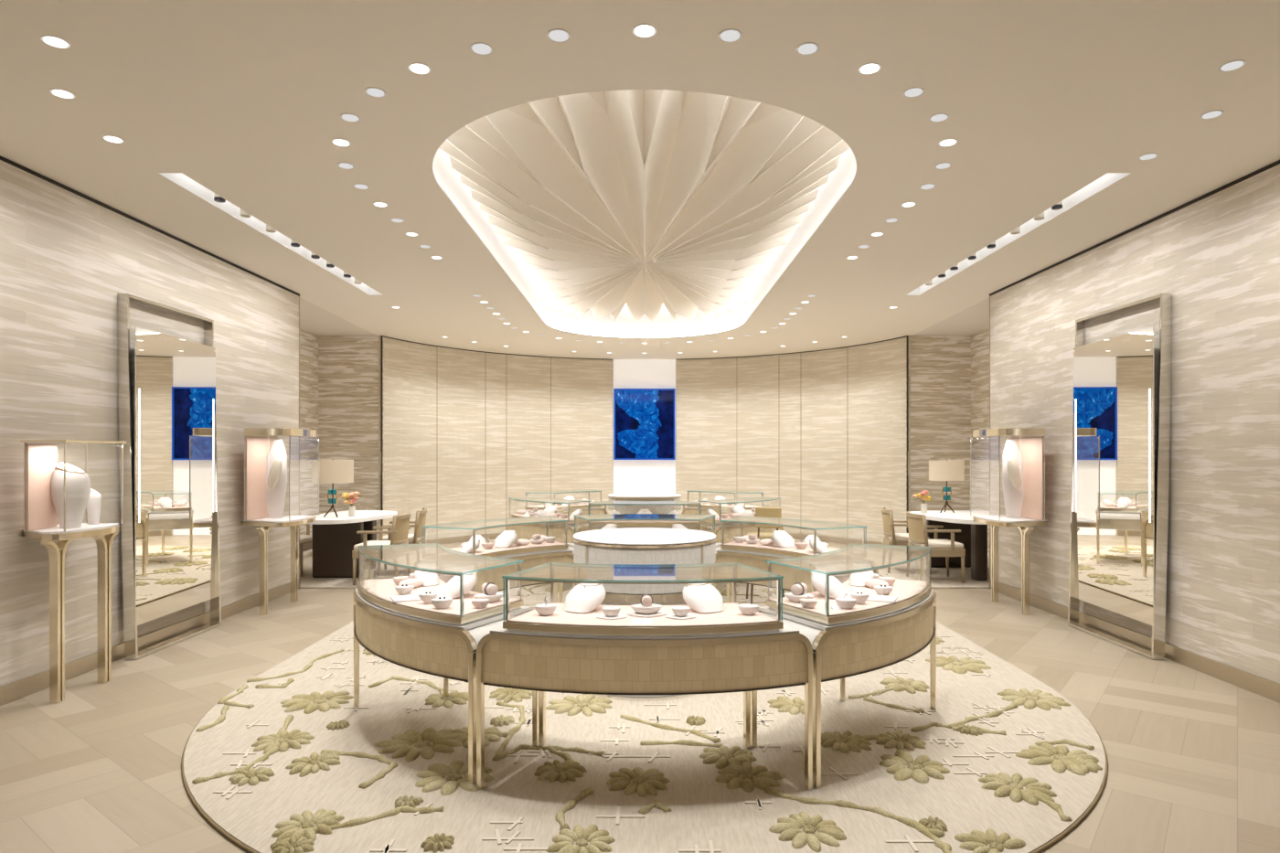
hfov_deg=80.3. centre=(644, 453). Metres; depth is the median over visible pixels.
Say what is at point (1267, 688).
baseboard
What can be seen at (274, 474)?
necklace form
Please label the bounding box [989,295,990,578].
trim
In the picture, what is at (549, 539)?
stand
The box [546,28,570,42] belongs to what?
recessed light
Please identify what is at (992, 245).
spotlight
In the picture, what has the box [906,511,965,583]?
armchair
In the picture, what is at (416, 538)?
armchair
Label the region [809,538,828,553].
bust
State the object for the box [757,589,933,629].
countertop
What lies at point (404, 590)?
stand
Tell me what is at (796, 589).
bolster
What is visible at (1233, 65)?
recessed light
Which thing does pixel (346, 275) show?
spotlight
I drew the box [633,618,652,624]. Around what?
display card
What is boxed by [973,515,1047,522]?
shelf
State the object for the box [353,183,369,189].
recessed light
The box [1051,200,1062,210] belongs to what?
spotlight
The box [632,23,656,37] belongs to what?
recessed light
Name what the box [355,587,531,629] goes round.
countertop
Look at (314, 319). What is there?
ceiling
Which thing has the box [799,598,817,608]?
stand
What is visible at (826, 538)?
baseboard
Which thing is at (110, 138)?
recessed light
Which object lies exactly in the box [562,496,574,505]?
bust
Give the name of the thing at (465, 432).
wall
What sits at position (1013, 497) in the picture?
bust
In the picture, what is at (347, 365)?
wall
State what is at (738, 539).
stand
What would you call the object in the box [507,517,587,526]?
countertop
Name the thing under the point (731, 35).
recessed light
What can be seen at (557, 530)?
display case
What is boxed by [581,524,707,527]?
countertop
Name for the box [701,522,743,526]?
countertop
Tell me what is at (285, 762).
area rug
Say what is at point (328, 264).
spotlight
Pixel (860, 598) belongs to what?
stand
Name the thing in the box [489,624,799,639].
countertop
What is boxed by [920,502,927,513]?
flower vase
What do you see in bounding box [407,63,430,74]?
recessed light
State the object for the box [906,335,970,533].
wall
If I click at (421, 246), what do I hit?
recessed light
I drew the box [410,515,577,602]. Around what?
display case
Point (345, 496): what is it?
bouquet
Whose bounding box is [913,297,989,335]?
ceiling
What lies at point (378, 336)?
trim
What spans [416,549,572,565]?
countertop
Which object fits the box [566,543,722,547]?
countertop
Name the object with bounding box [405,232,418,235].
recessed light
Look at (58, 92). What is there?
recessed light
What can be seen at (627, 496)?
table
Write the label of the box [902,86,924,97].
recessed light
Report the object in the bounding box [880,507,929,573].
armchair
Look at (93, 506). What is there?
bust
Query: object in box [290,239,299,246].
spotlight
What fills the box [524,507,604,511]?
countertop
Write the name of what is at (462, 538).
baseboard
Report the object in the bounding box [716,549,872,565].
countertop
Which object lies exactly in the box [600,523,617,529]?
bust
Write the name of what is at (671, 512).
bust
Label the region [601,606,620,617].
bowl
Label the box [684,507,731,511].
countertop
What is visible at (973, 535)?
desk
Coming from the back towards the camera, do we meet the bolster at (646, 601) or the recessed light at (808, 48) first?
the bolster at (646, 601)
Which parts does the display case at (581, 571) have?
leg, corner post, leg, rail, glass, leg, corner post, leg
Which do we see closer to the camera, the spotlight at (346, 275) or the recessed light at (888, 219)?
the recessed light at (888, 219)
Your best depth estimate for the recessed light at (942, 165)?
4.66 m
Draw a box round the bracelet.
[640,594,652,605]
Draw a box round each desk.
[303,510,397,577]
[909,510,989,580]
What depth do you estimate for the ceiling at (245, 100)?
4.02 m
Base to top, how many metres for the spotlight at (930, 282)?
0.125 m
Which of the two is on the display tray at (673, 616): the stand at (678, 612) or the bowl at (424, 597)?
the stand at (678, 612)
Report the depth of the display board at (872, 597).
3.79 m
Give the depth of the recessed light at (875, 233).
6.12 m
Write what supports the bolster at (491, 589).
on the display case at (417, 635)
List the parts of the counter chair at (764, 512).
leg, leg, seat, backrest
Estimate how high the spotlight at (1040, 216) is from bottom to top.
0.125 m
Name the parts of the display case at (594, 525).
trim, rail, glass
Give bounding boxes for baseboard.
[0,578,300,706]
[426,533,501,543]
[788,533,883,544]
[988,578,1279,703]
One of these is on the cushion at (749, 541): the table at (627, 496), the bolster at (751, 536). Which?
the bolster at (751, 536)
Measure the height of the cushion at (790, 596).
0.038 m
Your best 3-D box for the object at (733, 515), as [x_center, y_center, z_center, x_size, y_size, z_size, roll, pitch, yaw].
[1.052,0.707,8.584,0.148,0.051,0.055,0,0,-11]
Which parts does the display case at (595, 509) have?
glass, rail, trim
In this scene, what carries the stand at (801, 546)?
on the display case at (752, 555)
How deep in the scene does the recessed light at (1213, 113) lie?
3.95 m
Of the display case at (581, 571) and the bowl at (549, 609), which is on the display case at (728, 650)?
the bowl at (549, 609)
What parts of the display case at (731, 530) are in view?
corner post, trim, glass, rail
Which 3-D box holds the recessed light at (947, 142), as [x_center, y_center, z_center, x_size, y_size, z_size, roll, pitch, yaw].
[1.725,-1.767,4.315,0.100,0.005,0.100,0,0,0]
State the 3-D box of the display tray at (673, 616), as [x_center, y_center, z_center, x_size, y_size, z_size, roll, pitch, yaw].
[0.162,0.729,3.384,0.103,0.007,0.103,0,0,45]
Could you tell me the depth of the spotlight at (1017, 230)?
6.10 m
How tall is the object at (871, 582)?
0.051 m
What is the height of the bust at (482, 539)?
0.085 m
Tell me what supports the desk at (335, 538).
on the rug at (307, 581)
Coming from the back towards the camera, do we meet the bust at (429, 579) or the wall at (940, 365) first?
the wall at (940, 365)
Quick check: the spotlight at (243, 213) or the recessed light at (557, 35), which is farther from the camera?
the spotlight at (243, 213)
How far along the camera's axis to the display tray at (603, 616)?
3.36 m
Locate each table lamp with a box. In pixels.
[311,458,353,517]
[928,459,964,512]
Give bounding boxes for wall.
[0,160,318,687]
[318,335,383,540]
[383,336,613,540]
[613,359,675,511]
[675,336,906,543]
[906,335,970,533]
[970,164,1279,683]
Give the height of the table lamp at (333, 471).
0.681 m
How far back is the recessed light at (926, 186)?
5.02 m
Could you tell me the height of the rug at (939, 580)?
0.014 m
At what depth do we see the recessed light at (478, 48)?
3.31 m
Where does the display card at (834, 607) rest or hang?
on the display case at (869, 636)
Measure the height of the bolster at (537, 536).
0.043 m
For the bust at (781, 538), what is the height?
0.119 m
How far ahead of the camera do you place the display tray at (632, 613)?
3.41 m
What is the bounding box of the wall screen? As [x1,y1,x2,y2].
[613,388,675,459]
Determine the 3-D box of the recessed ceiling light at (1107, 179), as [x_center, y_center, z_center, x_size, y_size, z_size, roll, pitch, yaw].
[2.995,-1.845,6.630,0.150,0.151,3.680,0,0,0]
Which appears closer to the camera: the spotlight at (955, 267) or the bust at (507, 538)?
the bust at (507, 538)
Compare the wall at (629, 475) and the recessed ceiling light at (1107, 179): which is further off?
the wall at (629, 475)
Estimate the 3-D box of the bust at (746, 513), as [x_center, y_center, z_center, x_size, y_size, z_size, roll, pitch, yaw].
[1.172,0.690,8.666,0.129,0.085,0.124,0,0,23]
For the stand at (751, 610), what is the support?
on the display case at (728, 650)
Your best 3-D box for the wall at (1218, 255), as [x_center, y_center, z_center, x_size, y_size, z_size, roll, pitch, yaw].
[4.415,-0.135,4.500,1.170,3.270,14.200,0,0,0]
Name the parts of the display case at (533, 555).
trim, corner post, panel, corner post, leg, glass, rail, trim, corner post, leg, corner post, leg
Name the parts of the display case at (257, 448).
corner post, leg, leg, corner post, leg, leg, corner post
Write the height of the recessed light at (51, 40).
0.005 m
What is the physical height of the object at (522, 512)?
0.051 m
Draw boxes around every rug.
[181,582,1108,852]
[299,555,416,588]
[864,556,989,588]
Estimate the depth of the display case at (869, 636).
3.64 m
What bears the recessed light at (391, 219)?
in the ceiling at (245, 100)
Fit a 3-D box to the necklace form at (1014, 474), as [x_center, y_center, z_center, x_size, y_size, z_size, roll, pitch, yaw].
[3.579,0.197,7.345,0.134,0.310,0.060,0,0,0]
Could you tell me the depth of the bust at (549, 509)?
8.85 m
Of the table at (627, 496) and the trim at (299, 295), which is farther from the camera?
the table at (627, 496)
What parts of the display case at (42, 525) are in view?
corner post, leg, leg, corner post, corner post, leg, leg, corner post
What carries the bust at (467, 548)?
on the display case at (533, 555)
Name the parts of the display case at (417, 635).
leg, glass, trim, corner post, glass, glass, rail, leg, corner post, leg, corner post, leg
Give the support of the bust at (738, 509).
on the display case at (731, 530)
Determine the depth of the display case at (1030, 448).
7.18 m
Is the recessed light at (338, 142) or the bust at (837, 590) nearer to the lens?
the bust at (837, 590)
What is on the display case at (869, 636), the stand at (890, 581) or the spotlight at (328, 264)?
the stand at (890, 581)
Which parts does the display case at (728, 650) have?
leg, corner post, leg, corner post, glass, rail, trim, corner post, leg, corner post, leg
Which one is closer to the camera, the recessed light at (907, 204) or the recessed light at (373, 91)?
the recessed light at (373, 91)
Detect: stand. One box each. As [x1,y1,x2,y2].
[393,576,409,585]
[394,585,414,595]
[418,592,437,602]
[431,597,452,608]
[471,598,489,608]
[481,542,494,549]
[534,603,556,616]
[544,536,555,543]
[560,513,567,518]
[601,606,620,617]
[672,606,690,617]
[721,513,728,518]
[733,536,745,543]
[737,603,758,615]
[794,542,807,549]
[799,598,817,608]
[835,597,856,608]
[850,592,869,602]
[874,585,892,595]
[878,576,895,586]
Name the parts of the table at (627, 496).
drawer, drawer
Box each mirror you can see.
[117,293,221,660]
[1067,293,1172,660]
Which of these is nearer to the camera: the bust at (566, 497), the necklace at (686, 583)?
the necklace at (686, 583)
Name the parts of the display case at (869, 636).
leg, corner post, leg, corner post, leg, rail, glass, glass, trim, glass, leg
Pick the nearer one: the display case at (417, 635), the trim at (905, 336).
the display case at (417, 635)
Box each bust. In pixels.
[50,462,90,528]
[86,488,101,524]
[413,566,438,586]
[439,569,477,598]
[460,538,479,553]
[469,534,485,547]
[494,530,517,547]
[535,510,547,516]
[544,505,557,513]
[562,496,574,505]
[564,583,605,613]
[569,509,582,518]
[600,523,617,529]
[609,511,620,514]
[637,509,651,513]
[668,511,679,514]
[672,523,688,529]
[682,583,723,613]
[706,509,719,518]
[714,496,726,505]
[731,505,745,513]
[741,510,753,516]
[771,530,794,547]
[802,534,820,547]
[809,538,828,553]
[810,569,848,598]
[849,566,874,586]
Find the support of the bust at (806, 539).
on the display case at (752, 555)
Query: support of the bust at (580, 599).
on the display case at (728, 650)
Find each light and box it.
[41,35,70,48]
[50,88,74,98]
[102,135,124,143]
[331,138,350,146]
[337,162,354,169]
[340,113,360,122]
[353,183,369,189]
[364,86,386,97]
[373,202,387,207]
[390,218,404,222]
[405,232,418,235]
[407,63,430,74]
[418,245,431,248]
[431,256,442,259]
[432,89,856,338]
[469,42,493,54]
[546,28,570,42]
[554,303,735,337]
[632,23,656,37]
[718,28,742,42]
[795,42,819,54]
[846,256,857,259]
[857,245,870,248]
[858,63,881,74]
[870,232,883,235]
[885,218,898,222]
[901,202,916,207]
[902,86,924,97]
[919,183,935,189]
[928,113,949,122]
[934,162,951,169]
[938,138,957,146]
[1138,152,1158,159]
[1200,109,1223,118]
[1218,59,1246,71]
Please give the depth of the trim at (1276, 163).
5.68 m
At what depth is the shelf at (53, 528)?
4.68 m
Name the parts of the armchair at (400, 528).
leg, seat frame, arm post, leg, arm, arm post, seat, arm, post, leg, rail, backrest, rail, leg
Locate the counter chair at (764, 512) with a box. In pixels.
[746,506,785,604]
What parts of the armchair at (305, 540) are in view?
leg, seat frame, seat, arm post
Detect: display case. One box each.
[20,439,126,703]
[241,427,319,615]
[352,543,538,784]
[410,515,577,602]
[476,562,812,789]
[505,496,591,588]
[524,489,607,516]
[558,513,730,602]
[576,501,712,578]
[681,489,763,516]
[697,496,783,588]
[711,515,878,602]
[750,543,936,788]
[970,427,1047,615]
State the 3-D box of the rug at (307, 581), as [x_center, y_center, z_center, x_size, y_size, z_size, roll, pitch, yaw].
[-3.860,1.492,9.850,1.950,0.014,2.850,0,0,0]
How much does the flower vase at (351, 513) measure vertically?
0.123 m
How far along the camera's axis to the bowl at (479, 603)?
3.58 m
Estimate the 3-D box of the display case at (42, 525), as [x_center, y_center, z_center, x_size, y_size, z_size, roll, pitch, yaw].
[-3.633,0.710,4.780,0.386,1.581,0.598,0,0,0]
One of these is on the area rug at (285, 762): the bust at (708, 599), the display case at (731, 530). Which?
the display case at (731, 530)
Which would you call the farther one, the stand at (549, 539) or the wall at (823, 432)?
the wall at (823, 432)
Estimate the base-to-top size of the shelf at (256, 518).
0.012 m
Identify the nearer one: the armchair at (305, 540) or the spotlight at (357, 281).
the spotlight at (357, 281)
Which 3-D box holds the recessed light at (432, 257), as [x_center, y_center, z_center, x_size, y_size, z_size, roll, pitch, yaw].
[-1.875,-1.767,6.850,0.100,0.005,0.100,0,0,0]
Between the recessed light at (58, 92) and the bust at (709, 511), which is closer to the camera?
the recessed light at (58, 92)
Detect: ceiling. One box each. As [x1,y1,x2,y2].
[0,0,1279,359]
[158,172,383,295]
[299,297,375,335]
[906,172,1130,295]
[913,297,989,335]
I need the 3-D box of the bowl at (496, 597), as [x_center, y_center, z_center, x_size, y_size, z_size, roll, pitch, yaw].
[-0.766,0.713,3.750,0.119,0.038,0.113,0,0,14]
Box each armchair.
[299,524,312,576]
[352,512,410,585]
[377,507,426,575]
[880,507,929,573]
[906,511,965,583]
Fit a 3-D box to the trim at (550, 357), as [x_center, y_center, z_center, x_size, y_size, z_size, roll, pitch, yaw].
[-2.609,-0.129,13.234,2.223,3.240,0.155,0,0,-40]
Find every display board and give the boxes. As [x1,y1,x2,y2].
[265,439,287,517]
[389,592,459,602]
[844,592,897,603]
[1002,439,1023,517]
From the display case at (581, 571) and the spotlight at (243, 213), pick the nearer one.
the spotlight at (243, 213)
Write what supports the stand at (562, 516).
on the display case at (557, 530)
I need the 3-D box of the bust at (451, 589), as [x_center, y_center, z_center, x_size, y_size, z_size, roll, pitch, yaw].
[-0.956,0.670,3.899,0.183,0.124,0.189,0,0,-38]
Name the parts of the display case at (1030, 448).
corner post, leg, leg, corner post, leg, leg, corner post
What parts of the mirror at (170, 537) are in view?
rail, rail, mirror plate, rail, rail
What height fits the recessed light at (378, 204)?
0.005 m
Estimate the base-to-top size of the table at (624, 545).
0.946 m
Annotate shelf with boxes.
[22,522,118,533]
[241,515,315,522]
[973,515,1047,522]
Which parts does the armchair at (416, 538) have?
leg, arm post, arm, seat, seat frame, post, backrest, rail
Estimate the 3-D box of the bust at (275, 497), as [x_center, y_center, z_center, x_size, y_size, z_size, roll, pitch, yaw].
[-3.612,0.247,7.430,0.228,0.760,0.060,0,0,0]
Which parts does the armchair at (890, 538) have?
backrest, rail, rail, leg, post, arm, seat frame, seat, arm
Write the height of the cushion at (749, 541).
0.034 m
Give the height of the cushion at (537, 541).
0.034 m
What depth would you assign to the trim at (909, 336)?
11.39 m
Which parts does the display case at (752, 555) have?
leg, corner post, leg, corner post, trim, rail, glass, corner post, panel, corner post, trim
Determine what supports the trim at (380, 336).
attached to the wall at (465, 432)
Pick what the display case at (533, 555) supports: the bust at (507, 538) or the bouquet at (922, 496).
the bust at (507, 538)
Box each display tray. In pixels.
[595,614,627,619]
[626,611,666,618]
[665,614,696,619]
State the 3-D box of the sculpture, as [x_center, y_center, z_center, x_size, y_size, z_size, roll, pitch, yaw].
[0.000,-2.138,7.675,2.781,0.491,8.188,0,0,0]
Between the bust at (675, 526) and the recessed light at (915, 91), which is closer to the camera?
the recessed light at (915, 91)
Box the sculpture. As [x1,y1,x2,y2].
[438,89,850,323]
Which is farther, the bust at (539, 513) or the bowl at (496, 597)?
the bust at (539, 513)
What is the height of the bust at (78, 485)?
0.408 m
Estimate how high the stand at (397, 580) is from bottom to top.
0.043 m
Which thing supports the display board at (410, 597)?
on the display case at (417, 635)
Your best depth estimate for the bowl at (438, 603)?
3.57 m
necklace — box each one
[54,466,85,472]
[684,583,711,586]
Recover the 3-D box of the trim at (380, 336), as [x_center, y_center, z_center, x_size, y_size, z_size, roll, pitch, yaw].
[-3.948,-0.135,11.382,0.024,3.250,0.037,0,0,0]
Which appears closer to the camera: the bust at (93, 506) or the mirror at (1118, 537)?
the bust at (93, 506)
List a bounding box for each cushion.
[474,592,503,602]
[529,539,543,543]
[630,603,662,614]
[746,539,759,543]
[784,592,814,602]
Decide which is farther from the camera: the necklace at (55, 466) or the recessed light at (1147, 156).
the necklace at (55, 466)
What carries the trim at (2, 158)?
attached to the wall at (66, 258)
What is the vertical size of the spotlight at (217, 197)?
0.125 m
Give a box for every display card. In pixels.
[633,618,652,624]
[831,605,842,609]
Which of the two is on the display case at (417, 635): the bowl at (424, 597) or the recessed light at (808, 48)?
the bowl at (424, 597)
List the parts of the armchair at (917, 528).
leg, backrest, rail, rail, leg, arm, post, seat frame, seat, arm post, arm, leg, arm post, leg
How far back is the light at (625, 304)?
11.59 m
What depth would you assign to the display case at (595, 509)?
10.72 m
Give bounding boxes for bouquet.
[341,491,362,506]
[912,490,931,503]
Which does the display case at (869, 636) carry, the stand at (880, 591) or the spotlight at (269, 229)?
the stand at (880, 591)
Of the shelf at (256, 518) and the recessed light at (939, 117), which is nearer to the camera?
the recessed light at (939, 117)
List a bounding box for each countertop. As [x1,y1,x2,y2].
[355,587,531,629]
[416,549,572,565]
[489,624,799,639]
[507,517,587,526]
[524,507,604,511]
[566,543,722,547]
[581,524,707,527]
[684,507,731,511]
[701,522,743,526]
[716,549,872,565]
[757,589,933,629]
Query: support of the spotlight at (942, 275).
attached to the recessed ceiling light at (1107, 179)
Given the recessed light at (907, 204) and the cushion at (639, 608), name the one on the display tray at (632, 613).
the cushion at (639, 608)
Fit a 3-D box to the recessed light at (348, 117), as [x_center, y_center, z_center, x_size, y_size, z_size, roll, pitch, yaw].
[-1.550,-1.767,3.995,0.100,0.005,0.100,0,0,0]
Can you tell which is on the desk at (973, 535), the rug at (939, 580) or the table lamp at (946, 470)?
the table lamp at (946, 470)
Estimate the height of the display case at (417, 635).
0.944 m
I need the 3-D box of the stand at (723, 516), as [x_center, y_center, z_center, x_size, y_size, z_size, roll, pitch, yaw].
[0.905,0.710,8.579,0.080,0.045,0.078,0,0,25]
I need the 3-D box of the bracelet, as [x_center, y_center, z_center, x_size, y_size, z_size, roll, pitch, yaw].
[0.010,0.665,3.434,0.059,0.058,0.007,0,0,-3]
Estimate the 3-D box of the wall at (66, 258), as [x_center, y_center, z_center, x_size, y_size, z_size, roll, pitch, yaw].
[-4.415,-0.135,4.500,1.170,3.270,14.200,0,0,0]
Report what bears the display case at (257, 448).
on the floor
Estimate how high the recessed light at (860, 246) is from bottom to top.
0.005 m
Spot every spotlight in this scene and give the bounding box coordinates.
[213,192,225,202]
[240,209,250,217]
[266,224,276,232]
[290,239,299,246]
[310,252,319,258]
[326,260,334,267]
[343,271,351,277]
[354,277,362,284]
[925,278,932,285]
[938,271,945,277]
[949,264,958,270]
[967,252,976,259]
[986,241,995,248]
[1010,225,1020,234]
[1034,212,1044,220]
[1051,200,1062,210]
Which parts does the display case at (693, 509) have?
trim, rail, glass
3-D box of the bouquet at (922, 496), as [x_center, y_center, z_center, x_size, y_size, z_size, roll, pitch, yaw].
[3.465,0.540,9.471,0.228,0.171,0.215,0,0,29]
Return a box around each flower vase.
[348,506,355,516]
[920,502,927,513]
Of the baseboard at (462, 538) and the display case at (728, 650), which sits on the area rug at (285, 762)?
the display case at (728, 650)
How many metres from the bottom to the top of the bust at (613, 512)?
0.090 m
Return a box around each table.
[572,527,716,701]
[608,492,681,513]
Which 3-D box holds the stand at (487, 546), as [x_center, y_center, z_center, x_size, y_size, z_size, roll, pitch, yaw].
[-1.202,0.710,5.823,0.080,0.045,0.078,0,0,42]
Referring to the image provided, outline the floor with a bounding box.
[0,539,1279,852]
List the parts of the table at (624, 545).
drawer, drawer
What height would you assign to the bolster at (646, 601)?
0.045 m
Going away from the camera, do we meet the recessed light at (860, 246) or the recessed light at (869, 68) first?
the recessed light at (869, 68)
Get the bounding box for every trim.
[0,155,299,295]
[298,295,299,578]
[378,336,380,526]
[380,335,603,359]
[380,336,382,526]
[550,357,551,498]
[685,335,908,359]
[906,336,908,533]
[908,336,910,511]
[989,160,1279,295]
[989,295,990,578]
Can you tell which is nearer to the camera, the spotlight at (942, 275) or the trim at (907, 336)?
the spotlight at (942, 275)
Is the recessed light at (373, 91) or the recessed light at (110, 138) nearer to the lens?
the recessed light at (373, 91)
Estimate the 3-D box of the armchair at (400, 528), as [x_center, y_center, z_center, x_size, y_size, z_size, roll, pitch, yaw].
[-3.012,1.093,8.780,0.556,0.786,0.556,0,0,0]
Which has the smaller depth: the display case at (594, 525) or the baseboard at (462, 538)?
the display case at (594, 525)
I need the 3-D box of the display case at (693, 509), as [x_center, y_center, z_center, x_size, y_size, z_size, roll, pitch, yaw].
[1.099,1.008,10.758,0.640,0.944,1.424,0,0,-41]
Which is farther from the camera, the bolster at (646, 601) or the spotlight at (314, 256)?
the spotlight at (314, 256)
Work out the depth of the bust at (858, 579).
4.19 m
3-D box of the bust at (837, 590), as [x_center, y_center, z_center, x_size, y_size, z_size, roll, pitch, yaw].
[0.949,0.670,3.892,0.183,0.124,0.189,0,0,38]
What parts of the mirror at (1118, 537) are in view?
rail, rail, mirror plate, rail, rail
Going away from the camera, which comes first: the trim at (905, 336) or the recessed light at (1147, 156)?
the recessed light at (1147, 156)
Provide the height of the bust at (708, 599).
0.127 m
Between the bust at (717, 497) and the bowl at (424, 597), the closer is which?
the bowl at (424, 597)
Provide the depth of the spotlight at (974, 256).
6.90 m
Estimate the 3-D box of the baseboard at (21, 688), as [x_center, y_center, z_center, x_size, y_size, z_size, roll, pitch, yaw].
[-3.824,1.445,2.910,0.012,0.110,11.020,0,0,0]
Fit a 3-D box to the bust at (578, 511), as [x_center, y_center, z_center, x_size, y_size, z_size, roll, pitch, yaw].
[-0.776,0.684,8.595,0.141,0.096,0.146,0,0,-38]
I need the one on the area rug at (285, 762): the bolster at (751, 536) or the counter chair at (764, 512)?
the counter chair at (764, 512)
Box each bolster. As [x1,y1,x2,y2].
[481,582,498,595]
[532,533,540,540]
[641,594,651,607]
[748,533,757,540]
[790,582,807,595]
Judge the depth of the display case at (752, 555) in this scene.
5.81 m
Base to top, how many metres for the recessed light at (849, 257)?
0.005 m
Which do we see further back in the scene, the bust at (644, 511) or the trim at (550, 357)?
the trim at (550, 357)
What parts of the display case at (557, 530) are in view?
rail, glass, trim, corner post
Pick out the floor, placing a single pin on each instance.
(1193, 756)
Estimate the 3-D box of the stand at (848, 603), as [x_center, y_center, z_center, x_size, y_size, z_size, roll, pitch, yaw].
[0.952,0.710,3.586,0.080,0.045,0.078,0,0,-25]
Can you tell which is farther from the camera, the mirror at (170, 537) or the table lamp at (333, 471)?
the table lamp at (333, 471)

